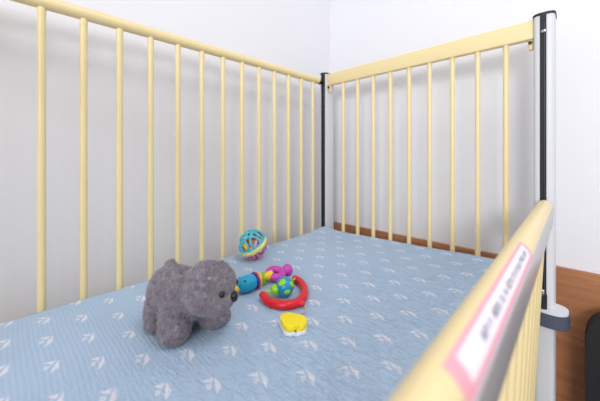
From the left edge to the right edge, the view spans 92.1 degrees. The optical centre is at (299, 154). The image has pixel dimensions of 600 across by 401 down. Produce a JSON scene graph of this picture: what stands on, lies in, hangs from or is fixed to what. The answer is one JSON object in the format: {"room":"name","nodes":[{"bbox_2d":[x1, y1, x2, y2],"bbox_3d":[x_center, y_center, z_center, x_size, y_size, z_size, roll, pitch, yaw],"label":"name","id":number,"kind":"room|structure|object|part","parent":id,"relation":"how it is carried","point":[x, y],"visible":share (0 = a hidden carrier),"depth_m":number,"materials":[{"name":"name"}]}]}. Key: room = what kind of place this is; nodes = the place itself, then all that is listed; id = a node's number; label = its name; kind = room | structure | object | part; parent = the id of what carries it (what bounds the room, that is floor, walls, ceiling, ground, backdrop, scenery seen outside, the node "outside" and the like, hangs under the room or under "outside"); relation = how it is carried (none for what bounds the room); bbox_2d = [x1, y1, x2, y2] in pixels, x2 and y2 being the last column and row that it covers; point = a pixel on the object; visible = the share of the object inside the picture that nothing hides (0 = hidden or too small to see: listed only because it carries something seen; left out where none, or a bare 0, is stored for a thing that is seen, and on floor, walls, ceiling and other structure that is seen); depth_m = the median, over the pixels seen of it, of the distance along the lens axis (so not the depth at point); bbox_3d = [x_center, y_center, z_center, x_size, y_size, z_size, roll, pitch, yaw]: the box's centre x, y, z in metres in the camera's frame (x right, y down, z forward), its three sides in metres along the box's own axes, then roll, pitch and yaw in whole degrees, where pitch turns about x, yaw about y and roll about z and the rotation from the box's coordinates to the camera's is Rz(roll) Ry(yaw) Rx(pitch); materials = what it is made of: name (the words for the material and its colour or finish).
{"room":"hospital room","nodes":[
{"label":"hospital room","id":0,"kind":"room"},
{"bbox_2d":[0,0,329,323],"bbox_3d":[-1.347,-0.250,-0.100,0.100,2.700,4.387,0,0,44],"label":"wall","id":1,"kind":"structure","parent":0,"point":[291,34],"depth_m":0.78,"materials":[{"name":"paint"}]},
{"bbox_2d":[330,0,599,273],"bbox_3d":[1.635,-0.250,0.003,4.050,2.700,0.100,0,0,44],"label":"wall","id":2,"kind":"structure","parent":0,"point":[362,32],"depth_m":0.97,"materials":[{"name":"paint"}]},
{"bbox_2d":[334,222,599,400],"bbox_3d":[1.595,0.706,-0.038,4.049,0.789,0.017,0,0,44],"label":"trim","id":3,"kind":"structure","parent":2,"relation":"attached to","point":[578,291],"depth_m":0.78,"materials":[{"name":"brown wood"}]},
{"bbox_3d":[0.112,1.150,-1.505,4.150,0.100,4.387,0,0,44],"label":"floor","id":4,"kind":"structure","parent":0,"visible":0},
{"bbox_2d":[10,0,570,400],"bbox_3d":[-0.100,0.375,0.469,0.767,1.450,1.441,0,0,44],"label":"crib","id":5,"kind":"object","parent":4,"relation":"on","point":[499,344],"visible":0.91,"depth_m":0.70,"materials":[{"name":"beige wood"}]},
{"bbox_3d":[-0.367,-0.304,0.725,0.027,0.027,1.275,0,0,44],"label":"railing","id":6,"kind":"part","parent":5,"relation":"part of","materials":[{"name":"beige wood"}]},
{"bbox_2d":[0,226,494,400],"bbox_3d":[-0.114,0.346,0.501,0.648,0.142,1.294,0,0,44],"label":"sheet","id":7,"kind":"object","parent":5,"relation":"on","point":[374,305],"visible":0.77,"depth_m":0.47,"materials":[{"name":"blue fabric"}]},
{"bbox_2d":[141,258,237,348],"bbox_3d":[-0.182,0.235,0.489,0.174,0.129,0.126,0,0,44],"label":"plush bear","id":8,"kind":"object","parent":7,"relation":"on","point":[203,293],"visible":1,"depth_m":0.45},
{"bbox_2d":[239,229,266,259],"bbox_3d":[-0.136,0.257,0.833,0.084,0.084,0.084,0,0,44],"label":"ball","id":9,"kind":"object","parent":7,"relation":"on","point":[250,242],"visible":1,"depth_m":0.81,"materials":[{"name":"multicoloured plastic"}]},
{"bbox_2d":[235,264,292,292],"bbox_3d":[-0.083,0.282,0.668,0.050,0.037,0.168,0,0,44],"label":"rattle","id":10,"kind":"object","parent":7,"relation":"on","point":[249,282],"visible":0.93,"depth_m":0.65,"materials":[{"name":"plastic"}]},
{"bbox_3d":[-0.058,0.285,0.694,0.050,0.027,0.051,0,0,44],"label":"ring handle","id":11,"kind":"part","parent":10,"relation":"part of","materials":[{"name":"plastic"}]},
{"bbox_3d":[-0.034,0.287,0.719,0.028,0.028,0.027,0,0,44],"label":"knob","id":12,"kind":"part","parent":10,"relation":"part of","materials":[{"name":"plastic"}]},
{"bbox_2d":[259,275,308,313],"bbox_3d":[-0.014,0.280,0.603,0.112,0.041,0.124,0,0,44],"label":"rattle","id":13,"kind":"object","parent":7,"relation":"on","point":[284,286],"visible":0.99,"depth_m":0.59,"materials":[{"name":"red plastic"}]},
{"bbox_3d":[-0.033,0.279,0.615,0.039,0.039,0.039,0,0,44],"label":"globe","id":14,"kind":"part","parent":13,"relation":"part of","materials":[{"name":"blue plastic"}]},
{"bbox_2d":[280,312,306,336],"bbox_3d":[-0.011,0.292,0.500,0.046,0.015,0.048,0,0,-7],"label":"toy","id":15,"kind":"object","parent":7,"relation":"on","point":[291,324],"visible":1,"depth_m":0.49,"materials":[{"name":"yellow plastic"}]},
{"bbox_3d":[0.114,0.346,1.215,0.032,1.358,0.062,0,0,44],"label":"corner post","id":16,"kind":"part","parent":5,"relation":"part of","materials":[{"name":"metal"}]},
{"bbox_3d":[0.358,-0.314,0.968,0.666,0.057,0.020,0,0,44],"label":"railing","id":17,"kind":"part","parent":5,"relation":"part of","materials":[{"name":"beige wood"}]},
{"bbox_3d":[0.143,0.130,0.227,0.031,0.044,1.285,0,0,43],"label":"drop railing","id":18,"kind":"part","parent":5,"relation":"part of","materials":[{"name":"beige wood"}]},
{"bbox_3d":[0.618,0.341,0.730,0.042,1.368,0.062,0,0,44],"label":"corner post","id":19,"kind":"part","parent":5,"relation":"part of","materials":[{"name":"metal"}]},
{"bbox_3d":[0.596,0.013,0.704,0.003,0.673,0.003,0,0,44],"label":"guide rod","id":20,"kind":"part","parent":5,"relation":"part of","materials":[{"name":"silver metal"}]},
{"bbox_2d":[585,312,599,400],"bbox_3d":[0.713,0.728,0.415,0.430,0.720,0.467,0,0,44],"label":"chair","id":21,"kind":"object","parent":4,"relation":"on","point":[592,332],"visible":1,"depth_m":0.69,"materials":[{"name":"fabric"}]}
]}

